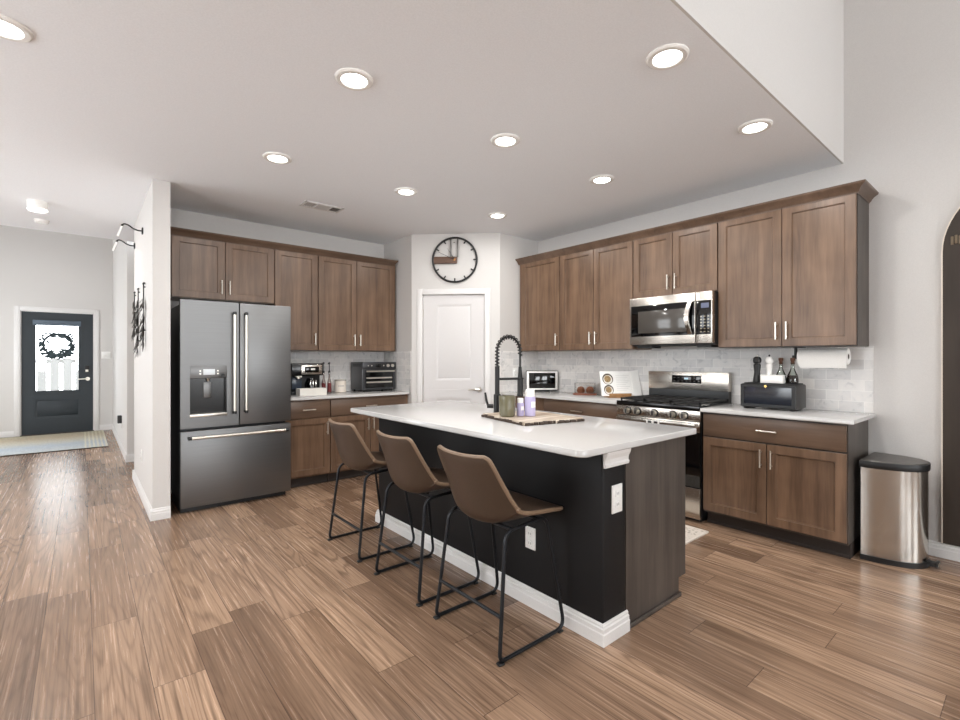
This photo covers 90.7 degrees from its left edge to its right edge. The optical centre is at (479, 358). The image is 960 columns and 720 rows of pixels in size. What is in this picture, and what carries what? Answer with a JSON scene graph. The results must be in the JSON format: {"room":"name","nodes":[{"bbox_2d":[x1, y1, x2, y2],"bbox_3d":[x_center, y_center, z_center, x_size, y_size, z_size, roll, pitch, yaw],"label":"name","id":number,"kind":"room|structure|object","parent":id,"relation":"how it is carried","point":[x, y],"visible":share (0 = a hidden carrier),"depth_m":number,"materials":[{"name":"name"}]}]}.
{"room":"kitchen","nodes":[
{"label":"kitchen","id":0,"kind":"room"},
{"bbox_2d":[0,225,112,431],"bbox_3d":[-7.846,-0.550,7.841,3.060,3.700,0.100,0,0,-40],"label":"wall","id":1,"kind":"structure","parent":0,"point":[39,268],"depth_m":8.18,"materials":[{"name":"paint"}]},
{"bbox_2d":[0,424,111,437],"bbox_3d":[-7.856,1.252,7.757,2.935,0.095,0.016,0,0,-40],"label":"baseboard","id":2,"kind":"structure","parent":1,"relation":"attached to","point":[108,426],"depth_m":7.85,"materials":[{"name":"paint"}]},
{"bbox_2d":[14,306,98,436],"bbox_3d":[-7.335,0.212,8.258,1.108,2.175,0.116,0,0,-40],"label":"trim","id":3,"kind":"structure","parent":1,"relation":"attached to","point":[17,309],"depth_m":8.04,"materials":[{"name":"paint"}]},
{"bbox_2d":[21,311,92,434],"bbox_3d":[-7.315,0.249,8.235,0.930,2.078,0.109,0,0,-40],"label":"door","id":4,"kind":"structure","parent":1,"relation":"in","point":[52,411],"depth_m":8.20,"materials":[{"name":"paint"}]},
{"bbox_2d":[36,328,75,359],"bbox_3d":[-7.302,-0.245,8.189,0.540,0.554,0.117,0,0,-40],"label":"wreath","id":5,"kind":"object","parent":4,"relation":"hanging from","point":[65,353],"visible":1,"depth_m":8.21,"materials":[{"name":"green plant"}]},
{"bbox_2d":[21,430,93,435],"bbox_3d":[-7.337,1.294,8.262,0.960,0.012,0.120,0,0,-40],"label":"trim","id":6,"kind":"structure","parent":1,"relation":"attached to","point":[86,430],"depth_m":8.20,"materials":[{"name":"white wood"}]},
{"bbox_2d":[101,352,109,358],"bbox_3d":[-6.811,-0.060,8.638,0.130,0.125,0.011,0,0,-40],"label":"light switch","id":7,"kind":"object","parent":1,"relation":"attached to","point":[104,355],"visible":1,"depth_m":8.63,"materials":[{"name":"plastic"}]},
{"bbox_2d":[113,179,169,508],"bbox_3d":[-3.813,-0.550,6.982,2.266,3.700,6.400,0,0,-40],"label":"wall","id":8,"kind":"structure","parent":0,"point":[152,248],"depth_m":4.09,"materials":[{"name":"paint"}]},
{"bbox_2d":[117,415,121,427],"bbox_3d":[-5.117,0.897,6.737,0.050,0.175,0.090,0,0,-40],"label":"plug","id":9,"kind":"object","parent":8,"relation":"attached to","point":[119,417],"visible":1,"depth_m":6.71,"materials":[{"name":"plastic"}]},
{"bbox_2d":[112,424,133,461],"bbox_3d":[-4.752,1.252,8.012,2.181,0.095,3.616,0,0,-40],"label":"baseboard","id":10,"kind":"structure","parent":8,"relation":"attached to","point":[127,457],"depth_m":6.38,"materials":[{"name":"paint"}]},
{"bbox_2d":[112,239,134,250],"bbox_3d":[-3.740,-1.180,4.981,0.195,0.126,0.052,0,0,-40],"label":"picture light","id":11,"kind":"object","parent":8,"relation":"attached to","point":[116,241],"visible":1,"depth_m":4.96,"materials":[{"name":"grey metal"}]},
{"bbox_2d":[117,223,142,235],"bbox_3d":[-3.187,-1.162,4.322,0.195,0.126,0.052,0,0,-40],"label":"picture light","id":12,"kind":"object","parent":8,"relation":"attached to","point":[141,230],"visible":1,"depth_m":4.31,"materials":[{"name":"grey metal"}]},
{"bbox_2d":[130,292,135,339],"bbox_3d":[-3.605,-0.436,4.942,0.053,0.516,0.197,0,0,-40],"label":"wall ornament","id":13,"kind":"object","parent":8,"relation":"attached to","point":[133,305],"visible":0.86,"depth_m":4.92,"materials":[{"name":"black metal"}]},
{"bbox_2d":[133,288,139,356],"bbox_3d":[-3.347,-0.343,4.623,0.052,0.683,0.189,0,0,-40],"label":"wall ornament","id":14,"kind":"object","parent":8,"relation":"attached to","point":[137,304],"visible":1,"depth_m":4.62,"materials":[{"name":"black metal"}]},
{"bbox_2d":[138,282,145,350],"bbox_3d":[-2.998,-0.364,4.203,0.058,0.619,0.172,0,0,-34],"label":"wall ornament","id":15,"kind":"object","parent":8,"relation":"attached to","point":[142,330],"visible":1,"depth_m":4.20,"materials":[{"name":"black metal"}]},
{"bbox_2d":[132,470,170,521],"bbox_3d":[-3.147,1.252,4.507,0.137,0.095,1.782,0,0,-40],"label":"baseboard","id":16,"kind":"structure","parent":8,"relation":"attached to","point":[160,513],"depth_m":3.87,"materials":[{"name":"paint"}]},
{"bbox_2d":[170,208,383,493],"bbox_3d":[-1.640,-0.070,5.739,3.755,2.740,0.120,0,0,-40],"label":"wall","id":17,"kind":"structure","parent":0,"point":[178,218],"depth_m":5.08,"materials":[{"name":"paint"}]},
{"bbox_2d":[170,235,273,304],"bbox_3d":[-2.530,-0.840,4.653,0.893,0.570,0.373,0,0,-40],"label":"upper cabinet","id":18,"kind":"object","parent":17,"relation":"attached to","point":[204,270],"visible":0.98,"depth_m":4.51,"materials":[{"name":"brown wood"}]},
{"bbox_2d":[272,250,317,350],"bbox_3d":[-2.014,-0.605,5.086,0.445,1.040,0.373,0,0,-40],"label":"upper cabinet","id":19,"kind":"object","parent":17,"relation":"attached to","point":[295,274],"visible":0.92,"depth_m":5.00,"materials":[{"name":"brown wood"}]},
{"bbox_2d":[291,351,383,390],"bbox_3d":[-1.763,0.150,5.551,1.435,0.476,0.008,0,0,-40],"label":"backsplash","id":20,"kind":"structure","parent":17,"relation":"attached to","point":[340,361],"depth_m":5.60,"materials":[{"name":"tile"}]},
{"bbox_2d":[317,256,394,351],"bbox_3d":[-1.474,-0.605,5.539,0.955,1.040,0.373,0,0,-40],"label":"upper cabinet","id":21,"kind":"object","parent":17,"relation":"attached to","point":[356,300],"visible":0.98,"depth_m":5.39,"materials":[{"name":"brown wood"}]},
{"bbox_2d":[170,226,397,266],"bbox_3d":[-1.888,-1.138,4.978,2.307,0.066,0.085,0,0,-40],"label":"crown molding","id":22,"kind":"structure","parent":21,"relation":"attached to","point":[175,231],"depth_m":4.80,"materials":[{"name":"brown wood"}]},
{"bbox_2d":[384,235,411,403],"bbox_3d":[-0.968,-0.070,5.797,0.100,2.740,0.655,0,0,-40],"label":"wall","id":23,"kind":"structure","parent":0,"point":[400,250],"depth_m":5.65,"materials":[{"name":"paint"}]},
{"bbox_2d":[384,351,410,391],"bbox_3d":[-1.010,0.150,5.763,0.008,0.476,0.637,0,0,-40],"label":"backsplash","id":24,"kind":"structure","parent":23,"relation":"attached to","point":[402,359],"depth_m":5.67,"materials":[{"name":"tile"}]},
{"bbox_2d":[0,0,840,244],"bbox_3d":[-1.987,-1.500,3.698,6.910,0.120,6.280,0,0,-40],"label":"ceiling","id":25,"kind":"structure","parent":0,"point":[106,99],"depth_m":2.78,"materials":[{"name":"paint"}]},
{"bbox_2d":[0,14,33,41],"bbox_3d":[-2.068,-1.434,2.057,0.194,0.012,0.194,0,0,-40],"label":"recessed light","id":26,"kind":"object","parent":25,"relation":"in","point":[11,29],"visible":1,"depth_m":2.08,"materials":[{"name":"grey plastic"}]},
{"bbox_2d":[26,199,47,212],"bbox_3d":[-4.064,-1.398,4.357,0.148,0.084,0.148,0,0,-40],"label":"flush ceiling light","id":27,"kind":"object","parent":25,"relation":"attached to","point":[35,205],"visible":1,"depth_m":4.32,"materials":[{"name":"grey glass"}]},
{"bbox_2d":[27,207,47,212],"bbox_3d":[-4.064,-1.361,4.357,0.140,0.009,0.140,0,0,-40],"label":"diffuser","id":28,"kind":"object","parent":27,"relation":"attached to","point":[36,209],"depth_m":4.35,"materials":[{"name":"white plastic"}]},
{"bbox_2d":[34,218,49,224],"bbox_3d":[-4.565,-1.422,4.942,0.124,0.036,0.124,0,0,-40],"label":"smoke detector","id":29,"kind":"object","parent":25,"relation":"attached to","point":[36,220],"visible":1,"depth_m":4.91,"materials":[{"name":"white plastic"}]},
{"bbox_2d":[263,152,291,163],"bbox_3d":[-1.452,-1.434,3.403,0.194,0.012,0.194,0,0,-40],"label":"recessed light","id":30,"kind":"object","parent":25,"relation":"in","point":[274,157],"visible":1,"depth_m":3.39,"materials":[{"name":"grey plastic"}]},
{"bbox_2d":[299,200,343,212],"bbox_3d":[-1.498,-1.435,4.500,0.370,0.010,0.170,0,0,-40],"label":"ceiling vent","id":31,"kind":"object","parent":25,"relation":"in","point":[309,204],"visible":1,"depth_m":4.48,"materials":[{"name":"metal"}]},
{"bbox_2d":[335,67,372,90],"bbox_3d":[-0.648,-1.434,2.445,0.194,0.012,0.194,0,0,-40],"label":"recessed light","id":32,"kind":"object","parent":25,"relation":"in","point":[355,79],"visible":1,"depth_m":2.43,"materials":[{"name":"grey"}]},
{"bbox_2d":[395,187,416,195],"bbox_3d":[-0.636,-1.434,4.087,0.194,0.012,0.194,0,0,-40],"label":"recessed light","id":33,"kind":"object","parent":25,"relation":"in","point":[404,191],"visible":1,"depth_m":4.07,"materials":[{"name":"grey"}]},
{"bbox_2d":[488,212,506,218],"bbox_3d":[0.176,-1.434,4.769,0.194,0.012,0.194,0,0,-40],"label":"recessed light","id":34,"kind":"object","parent":25,"relation":"in","point":[495,215],"visible":1,"depth_m":4.75,"materials":[{"name":"grey"}]},
{"bbox_2d":[491,133,519,147],"bbox_3d":[0.167,-1.434,3.130,0.194,0.012,0.194,0,0,-40],"label":"recessed light","id":35,"kind":"object","parent":25,"relation":"in","point":[503,140],"visible":1,"depth_m":3.12,"materials":[{"name":"grey plastic"}]},
{"bbox_2d":[590,174,613,184],"bbox_3d":[0.979,-1.434,3.811,0.194,0.012,0.194,0,0,-40],"label":"recessed light","id":36,"kind":"object","parent":25,"relation":"in","point":[599,179],"visible":1,"depth_m":3.80,"materials":[{"name":"grey plastic"}]},
{"bbox_2d":[646,43,689,69],"bbox_3d":[0.894,-1.434,2.264,0.194,0.012,0.194,0,0,-40],"label":"recessed light","id":37,"kind":"object","parent":25,"relation":"in","point":[668,56],"visible":1,"depth_m":2.25,"materials":[{"name":"grey plastic"}]},
{"bbox_2d":[737,119,772,134],"bbox_3d":[1.706,-1.434,2.946,0.194,0.012,0.194,0,0,-40],"label":"recessed light","id":38,"kind":"object","parent":25,"relation":"in","point":[756,126],"visible":1,"depth_m":2.93,"materials":[{"name":"grey plastic"}]},
{"bbox_2d":[412,233,499,404],"bbox_3d":[-0.280,-0.070,5.530,1.026,2.740,0.100,0,0,4],"label":"wall","id":39,"kind":"structure","parent":0,"point":[486,274],"depth_m":5.48,"materials":[{"name":"paint"}]},
{"bbox_2d":[417,288,489,403],"bbox_3d":[-0.302,0.247,5.523,0.853,2.105,0.116,0,0,4],"label":"trim","id":40,"kind":"structure","parent":39,"relation":"attached to","point":[468,291],"depth_m":5.48,"materials":[{"name":"paint"}]},
{"bbox_2d":[423,295,484,403],"bbox_3d":[-0.309,0.277,5.481,0.727,2.023,0.107,0,0,4],"label":"door","id":41,"kind":"structure","parent":39,"relation":"in","point":[453,325],"depth_m":5.50,"materials":[{"name":"paint"}]},
{"bbox_2d":[432,237,477,282],"bbox_3d":[-0.290,-1.134,5.459,0.531,0.531,0.042,0,0,4],"label":"wall clock","id":42,"kind":"object","parent":39,"relation":"attached to","point":[452,259],"visible":1,"depth_m":5.46,"materials":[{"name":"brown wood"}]},
{"bbox_2d":[0,429,959,719],"bbox_3d":[-1.619,1.350,2.591,8.050,0.100,16.250,0,0,-40],"label":"floor","id":43,"kind":"structure","parent":0,"point":[247,610],"depth_m":2.31,"materials":[{"name":"brown wood"}]},
{"bbox_2d":[0,430,108,456],"bbox_3d":[-6.757,1.293,7.197,1.704,0.014,2.006,0,0,-40],"label":"entry rug","id":44,"kind":"object","parent":43,"relation":"on","point":[23,445],"visible":1,"depth_m":7.18,"materials":[{"name":"fabric"}]},
{"bbox_2d":[171,299,290,512],"bbox_3d":[-2.305,0.404,4.413,0.894,1.791,0.665,0,0,-40],"label":"refrigerator","id":45,"kind":"object","parent":43,"relation":"on","point":[231,362],"visible":1,"depth_m":4.17,"materials":[{"name":"metal"}]},
{"bbox_2d":[285,399,329,487],"bbox_3d":[-1.907,0.860,4.989,0.470,0.880,0.596,0,0,-40],"label":"base cabinet","id":46,"kind":"object","parent":43,"relation":"on","point":[310,426],"visible":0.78,"depth_m":4.82,"materials":[{"name":"brown wood"}]},
{"bbox_2d":[327,394,407,481],"bbox_3d":[-1.363,0.860,5.445,0.941,0.880,0.596,0,0,-40],"label":"base cabinet","id":47,"kind":"object","parent":43,"relation":"on","point":[340,408],"visible":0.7,"depth_m":5.15,"materials":[{"name":"brown wood"}]},
{"bbox_2d":[291,389,408,400],"bbox_3d":[-1.562,0.403,5.311,1.415,0.030,0.616,0,0,-40],"label":"countertop","id":48,"kind":"structure","parent":47,"relation":"on","point":[358,393],"depth_m":5.20,"materials":[{"name":"stone"}]},
{"bbox_2d":[291,363,322,394],"bbox_3d":[-1.927,0.221,5.206,0.340,0.335,0.236,0,0,-40],"label":"coffee maker","id":49,"kind":"object","parent":48,"relation":"on","point":[303,375],"visible":0.73,"depth_m":5.14,"materials":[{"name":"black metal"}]},
{"bbox_2d":[296,388,326,395],"bbox_3d":[-1.782,0.352,5.019,0.290,0.072,0.110,0,0,-40],"label":"tray","id":50,"kind":"object","parent":48,"relation":"on","point":[300,391],"visible":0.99,"depth_m":4.97,"materials":[{"name":"white plastic"}]},
{"bbox_2d":[322,362,325,387],"bbox_3d":[-1.748,0.215,5.300,0.053,0.346,0.056,0,0,-40],"label":"syrup bottle","id":51,"kind":"object","parent":48,"relation":"on","point":[323,384],"visible":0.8,"depth_m":5.30,"materials":[{"name":"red glass"}]},
{"bbox_2d":[327,362,330,392],"bbox_3d":[-1.688,0.215,5.311,0.053,0.346,0.056,0,0,-40],"label":"syrup bottle","id":52,"kind":"object","parent":48,"relation":"on","point":[328,384],"visible":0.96,"depth_m":5.30,"materials":[{"name":"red glass"}]},
{"bbox_2d":[334,379,345,392],"bbox_3d":[-1.602,0.313,5.444,0.132,0.150,0.133,0,0,-40],"label":"canister","id":53,"kind":"object","parent":48,"relation":"on","point":[339,384],"visible":1,"depth_m":5.39,"materials":[{"name":"beige ceramic"}]},
{"bbox_2d":[351,362,395,391],"bbox_3d":[-1.274,0.215,5.707,0.436,0.345,0.359,0,0,-40],"label":"toaster oven","id":54,"kind":"object","parent":48,"relation":"on","point":[364,375],"visible":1,"depth_m":5.59,"materials":[{"name":"black metal"}]},
{"bbox_2d":[327,418,414,562],"bbox_3d":[-0.775,0.859,3.338,0.518,0.882,0.498,0,0,-40],"label":"bar stool","id":55,"kind":"object","parent":43,"relation":"on","point":[353,451],"visible":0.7,"depth_m":3.15,"materials":[{"name":"brown leather"}]},
{"bbox_2d":[374,430,479,606],"bbox_3d":[-0.323,0.859,2.800,0.518,0.882,0.498,0,0,-40],"label":"bar stool","id":56,"kind":"object","parent":43,"relation":"on","point":[408,470],"visible":0.81,"depth_m":2.61,"materials":[{"name":"brown leather"}]},
{"bbox_2d":[433,445,563,666],"bbox_3d":[0.082,0.859,2.317,0.518,0.882,0.498,0,0,-40],"label":"bar stool","id":57,"kind":"object","parent":43,"relation":"on","point":[478,490],"visible":1,"depth_m":2.15,"materials":[{"name":"brown leather"}]},
{"bbox_2d":[375,418,684,647],"bbox_3d":[0.184,0.861,3.226,0.841,0.878,2.174,0,0,-40],"label":"kitchen island","id":58,"kind":"object","parent":43,"relation":"on","point":[615,571],"visible":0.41,"depth_m":2.42,"materials":[{"name":"black paint"}]},
{"bbox_2d":[351,401,695,457],"bbox_3d":[0.088,0.406,3.194,1.022,0.032,2.280,0,0,-40],"label":"island countertop","id":59,"kind":"structure","parent":58,"relation":"on","point":[594,436],"depth_m":2.62,"materials":[{"name":"stone"}]},
{"bbox_2d":[484,335,523,412],"bbox_3d":[0.178,0.110,3.360,0.293,0.560,0.078,0,0,-18],"label":"kitchen faucet","id":60,"kind":"object","parent":59,"relation":"on","point":[519,378],"visible":0.97,"depth_m":3.34,"materials":[{"name":"black metal"}]},
{"bbox_2d":[481,411,584,425],"bbox_3d":[0.326,0.379,3.056,0.455,0.022,0.525,0,0,-29],"label":"wooden board","id":61,"kind":"object","parent":59,"relation":"on","point":[540,418],"visible":0.97,"depth_m":2.91,"materials":[{"name":"brown wood"}]},
{"bbox_2d":[499,395,515,416],"bbox_3d":[0.173,0.302,3.011,0.106,0.131,0.106,0,0,-40],"label":"candle","id":62,"kind":"object","parent":61,"relation":"on","point":[507,403],"visible":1,"depth_m":2.97,"materials":[{"name":"green glass"}]},
{"bbox_2d":[517,398,523,415],"bbox_3d":[0.258,0.310,3.033,0.048,0.115,0.047,0,0,16],"label":"soap bottle","id":63,"kind":"object","parent":61,"relation":"on","point":[520,405],"visible":1,"depth_m":3.01,"materials":[{"name":"purple plastic"}]},
{"bbox_2d":[525,389,534,416],"bbox_3d":[0.320,0.283,3.033,0.070,0.170,0.069,0,0,16],"label":"soap bottle","id":64,"kind":"object","parent":61,"relation":"on","point":[529,393],"visible":1,"depth_m":3.00,"materials":[{"name":"purple plastic"}]},
{"bbox_2d":[525,526,535,550],"bbox_3d":[0.265,0.945,2.496,0.010,0.115,0.072,0,0,-40],"label":"wall outlet","id":65,"kind":"object","parent":58,"relation":"attached to","point":[530,533],"visible":0.93,"depth_m":2.49,"materials":[{"name":"plastic"}]},
{"bbox_2d":[611,483,621,513],"bbox_3d":[0.641,0.655,2.218,0.082,0.132,0.010,0,0,-40],"label":"wall outlet","id":66,"kind":"object","parent":58,"relation":"attached to","point":[616,490],"visible":1,"depth_m":2.21,"materials":[{"name":"plastic"}]},
{"bbox_2d":[615,490,619,496],"bbox_3d":[0.643,0.630,2.216,0.034,0.030,0.005,0,0,-40],"label":"socket","id":67,"kind":"object","parent":66,"relation":"attached to","point":[617,492],"depth_m":2.21,"materials":[{"name":"plastic"}]},
{"bbox_2d":[615,500,619,507],"bbox_3d":[0.643,0.680,2.216,0.034,0.030,0.005,0,0,-40],"label":"socket","id":68,"kind":"object","parent":66,"relation":"attached to","point":[617,502],"depth_m":2.21,"materials":[{"name":"plastic"}]},
{"bbox_2d":[516,396,543,410],"bbox_3d":[0.690,0.860,5.436,0.538,0.880,0.596,0,0,-40],"label":"base cabinet","id":69,"kind":"object","parent":43,"relation":"on","point":[539,402],"visible":0.02,"depth_m":5.09,"materials":[{"name":"brown wood"}]},
{"bbox_2d":[544,398,616,418],"bbox_3d":[1.158,0.860,4.834,0.596,0.880,0.920,0,0,-40],"label":"base cabinet","id":70,"kind":"object","parent":43,"relation":"on","point":[602,410],"visible":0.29,"depth_m":4.63,"materials":[{"name":"brown wood"}]},
{"bbox_2d":[502,391,623,404],"bbox_3d":[0.972,0.403,5.067,0.599,0.030,1.519,0,0,-40],"label":"countertop","id":71,"kind":"structure","parent":70,"relation":"on","point":[598,398],"depth_m":4.83,"materials":[{"name":"stone"}]},
{"bbox_2d":[526,371,557,391],"bbox_3d":[0.724,0.266,5.586,0.380,0.245,0.096,0,0,-3],"label":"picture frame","id":72,"kind":"object","parent":71,"relation":"on","point":[540,381],"visible":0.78,"depth_m":5.54,"materials":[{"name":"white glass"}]},
{"bbox_2d":[573,382,596,394],"bbox_3d":[1.126,0.324,5.083,0.240,0.128,0.150,0,0,17],"label":"covered dish","id":73,"kind":"object","parent":71,"relation":"on","point":[575,393],"visible":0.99,"depth_m":5.04,"materials":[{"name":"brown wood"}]},
{"bbox_2d":[577,386,584,392],"bbox_3d":[1.083,0.335,5.096,0.084,0.070,0.084,0,0,-40],"label":"bread roll","id":74,"kind":"object","parent":73,"relation":"in","point":[580,389],"visible":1,"depth_m":5.07,"materials":[{"name":"brown food"}]},
{"bbox_2d":[586,386,593,392],"bbox_3d":[1.175,0.335,5.073,0.084,0.070,0.084,0,0,-40],"label":"bread roll","id":75,"kind":"object","parent":73,"relation":"in","point":[589,389],"visible":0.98,"depth_m":5.04,"materials":[{"name":"brown food"}]},
{"bbox_2d":[604,393,631,397],"bbox_3d":[1.393,0.278,4.756,0.260,0.220,0.150,0,0,-8],"label":"cookbook stand","id":76,"kind":"object","parent":71,"relation":"on","point":[614,395],"visible":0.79,"depth_m":4.68,"materials":[{"name":"brown wood"}]},
{"bbox_2d":[599,370,641,395],"bbox_3d":[1.403,0.246,4.736,0.415,0.258,0.090,0,0,-8],"label":"cookbook","id":77,"kind":"object","parent":76,"relation":"on","point":[611,382],"visible":1,"depth_m":4.73,"materials":[{"name":"white paper"}]},
{"bbox_2d":[616,371,731,521],"bbox_3d":[1.689,0.711,4.180,0.638,1.178,0.756,0,0,-40],"label":"gas range","id":78,"kind":"object","parent":43,"relation":"on","point":[675,398],"visible":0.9,"depth_m":4.05,"materials":[{"name":"silver metal"}]},
{"bbox_2d":[617,399,731,410],"bbox_3d":[1.704,0.397,4.192,0.591,0.038,0.756,0,0,-40],"label":"cooktop","id":79,"kind":"object","parent":78,"relation":"in","point":[639,404],"depth_m":4.00,"materials":[{"name":"black metal"}]},
{"bbox_2d":[685,525,708,544],"bbox_3d":[1.169,1.294,3.709,0.604,0.012,0.954,0,0,-40],"label":"kitchen mat","id":80,"kind":"object","parent":43,"relation":"on","point":[691,533],"visible":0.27,"depth_m":3.50,"materials":[{"name":"beige fabric"}]},
{"bbox_2d":[703,412,867,558],"bbox_3d":[2.243,0.860,3.541,0.596,0.880,0.920,0,0,-40],"label":"base cabinet","id":81,"kind":"object","parent":43,"relation":"on","point":[796,482],"visible":0.99,"depth_m":3.30,"materials":[{"name":"laminate"}]},
{"bbox_2d":[700,403,875,424],"bbox_3d":[2.260,0.403,3.532,0.599,0.030,0.963,0,0,-40],"label":"countertop","id":82,"kind":"structure","parent":81,"relation":"on","point":[814,415],"depth_m":3.34,"materials":[{"name":"stone"}]},
{"bbox_2d":[741,383,805,410],"bbox_3d":[2.244,0.292,3.649,0.251,0.192,0.385,0,0,-40],"label":"bread box","id":83,"kind":"object","parent":82,"relation":"on","point":[790,397],"visible":0.97,"depth_m":3.55,"materials":[{"name":"black metal"}]},
{"bbox_2d":[744,382,802,384],"bbox_3d":[2.258,0.192,3.657,0.180,0.008,0.350,0,0,-40],"label":"serving tray","id":84,"kind":"object","parent":83,"relation":"on","point":[744,382],"visible":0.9,"depth_m":3.56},
{"bbox_2d":[753,355,760,381],"bbox_3d":[2.186,0.079,3.743,0.062,0.218,0.062,0,0,-40],"label":"pepper mill","id":85,"kind":"object","parent":84,"relation":"on","point":[757,360],"visible":0.92,"depth_m":3.72,"materials":[{"name":"black metal"}]},
{"bbox_2d":[765,355,773,374],"bbox_3d":[2.252,0.079,3.694,0.062,0.218,0.062,0,0,-40],"label":"salt mill","id":86,"kind":"object","parent":84,"relation":"on","point":[769,360],"visible":0.81,"depth_m":3.68,"materials":[{"name":"white ceramic"}]},
{"bbox_2d":[760,375,785,383],"bbox_3d":[2.227,0.157,3.611,0.059,0.063,0.159,0,0,-40],"label":"box","id":87,"kind":"object","parent":84,"relation":"on","point":[780,379],"visible":1,"depth_m":3.59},
{"bbox_2d":[776,358,786,382],"bbox_3d":[2.304,0.091,3.633,0.078,0.193,0.078,0,0,-40],"label":"oil bottle","id":88,"kind":"object","parent":84,"relation":"on","point":[780,360],"visible":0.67,"depth_m":3.63,"materials":[{"name":"clear glass"}]},
{"bbox_2d":[786,358,798,383],"bbox_3d":[2.354,0.091,3.573,0.078,0.193,0.078,0,0,-40],"label":"oil bottle","id":89,"kind":"object","parent":84,"relation":"on","point":[791,379],"visible":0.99,"depth_m":3.56,"materials":[{"name":"clear glass"}]},
{"bbox_2d":[859,452,939,568],"bbox_3d":[2.728,0.978,3.073,0.404,0.645,0.361,0,0,-40],"label":"trash can","id":90,"kind":"object","parent":43,"relation":"on","point":[894,488],"visible":1,"depth_m":2.97,"materials":[{"name":"silver metal"}]},
{"bbox_2d":[500,233,537,394],"bbox_3d":[0.433,-0.070,5.696,0.635,2.740,0.120,0,0,-40],"label":"wall","id":91,"kind":"structure","parent":0,"point":[512,248],"depth_m":5.56,"materials":[{"name":"paint"}]},
{"bbox_2d":[500,351,537,391],"bbox_3d":[0.471,0.150,5.644,0.627,0.476,0.008,0,0,-40],"label":"backsplash corner","id":92,"kind":"structure","parent":91,"relation":"attached to","point":[509,360],"depth_m":5.58,"materials":[{"name":"tile"}]},
{"bbox_2d":[513,368,517,376],"bbox_3d":[0.416,0.170,5.587,0.072,0.115,0.010,0,0,-40],"label":"wall outlet","id":93,"kind":"object","parent":92,"relation":"attached to","point":[515,370],"visible":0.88,"depth_m":5.58,"materials":[{"name":"plastic"}]},
{"bbox_2d":[538,0,959,541],"bbox_3d":[3.217,-1.000,2.980,0.140,4.600,10.630,0,0,-40],"label":"wall","id":94,"kind":"structure","parent":0,"point":[902,57],"depth_m":3.27,"materials":[{"name":"paint"}]},
{"bbox_2d":[520,257,560,350],"bbox_3d":[0.776,-0.605,5.489,0.373,1.040,0.626,0,0,-40],"label":"upper cabinet","id":95,"kind":"object","parent":94,"relation":"attached to","point":[539,280],"visible":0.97,"depth_m":5.38,"materials":[{"name":"brown wood"}]},
{"bbox_2d":[560,241,651,350],"bbox_3d":[1.266,-0.605,4.905,0.373,1.040,0.891,0,0,-40],"label":"upper cabinet","id":96,"kind":"object","parent":94,"relation":"attached to","point":[596,285],"visible":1,"depth_m":4.78,"materials":[{"name":"brown wood"}]},
{"bbox_2d":[633,223,717,298],"bbox_3d":[1.803,-0.839,4.264,0.373,0.572,0.773,0,0,-40],"label":"upper cabinet","id":97,"kind":"object","parent":94,"relation":"attached to","point":[684,261],"visible":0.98,"depth_m":4.13,"materials":[{"name":"brown wood"}]},
{"bbox_2d":[630,290,717,347],"bbox_3d":[1.762,-0.321,4.214,0.483,0.452,0.752,0,0,-40],"label":"microwave","id":98,"kind":"object","parent":97,"relation":"attached to","point":[685,319],"visible":0.98,"depth_m":4.05,"materials":[{"name":"silver metal"}]},
{"bbox_2d":[538,346,873,412],"bbox_3d":[1.753,0.150,4.610,0.008,0.476,3.240,0,0,-40],"label":"backsplash","id":99,"kind":"structure","parent":94,"relation":"attached to","point":[851,388],"depth_m":4.08,"materials":[{"name":"tile"}]},
{"bbox_2d":[718,193,868,348],"bbox_3d":[2.346,-0.605,3.618,0.373,1.040,0.906,0,0,-40],"label":"upper cabinet","id":100,"kind":"object","parent":94,"relation":"attached to","point":[796,276],"visible":1,"depth_m":3.46,"materials":[{"name":"laminate"}]},
{"bbox_2d":[515,179,878,264],"bbox_3d":[1.615,-1.138,4.471,0.388,0.066,3.265,0,0,-40],"label":"crown molding","id":101,"kind":"structure","parent":100,"relation":"attached to","point":[863,187],"depth_m":3.79,"materials":[{"name":"brown wood"}]},
{"bbox_2d":[792,347,805,358],"bbox_3d":[2.491,-0.041,3.487,0.050,0.089,0.340,0,0,-40],"label":"paper towel holder","id":102,"kind":"object","parent":100,"relation":"attached to","point":[795,348],"visible":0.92,"depth_m":3.59,"materials":[{"name":"black metal"}]},
{"bbox_2d":[797,348,850,367],"bbox_3d":[2.507,-0.001,3.468,0.116,0.140,0.302,0,0,-40],"label":"paper towel roll","id":103,"kind":"object","parent":102,"relation":"hanging from","point":[839,357],"visible":1,"depth_m":3.42,"materials":[{"name":"white paper"}]},
{"bbox_2d":[929,540,959,561],"bbox_3d":[4.642,1.252,1.160,0.016,0.095,5.810,0,0,-40],"label":"baseboard","id":104,"kind":"structure","parent":94,"relation":"attached to","point":[938,549],"depth_m":3.08,"materials":[{"name":"paint"}]},
{"bbox_2d":[941,207,959,546],"bbox_3d":[3.333,0.005,2.712,0.025,2.393,1.002,0,0,-40],"label":"floor mirror","id":105,"kind":"object","parent":94,"relation":"attached to","point":[950,252],"visible":1,"depth_m":3.06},
{"bbox_2d":[670,0,843,163],"bbox_3d":[-0.386,-2.370,1.013,7.910,1.860,0.132,0,0,-40],"label":"wall","id":106,"kind":"structure","parent":0,"point":[793,50],"depth_m":2.80,"materials":[{"name":"paint"}]},
{"bbox_3d":[-8.729,1.385,10.403,6.000,0.130,4.840,0,0,-40],"label":"floor","id":107,"kind":"structure","parent":0,"visible":0},
{"bbox_2d":[36,358,78,390],"bbox_3d":[-8.887,0.650,9.813,3.400,1.300,0.060,0,0,-40],"label":"fence","id":108,"kind":"object","parent":107,"relation":"on","point":[41,362],"visible":0.19,"depth_m":9.84,"materials":[{"name":"paint"}]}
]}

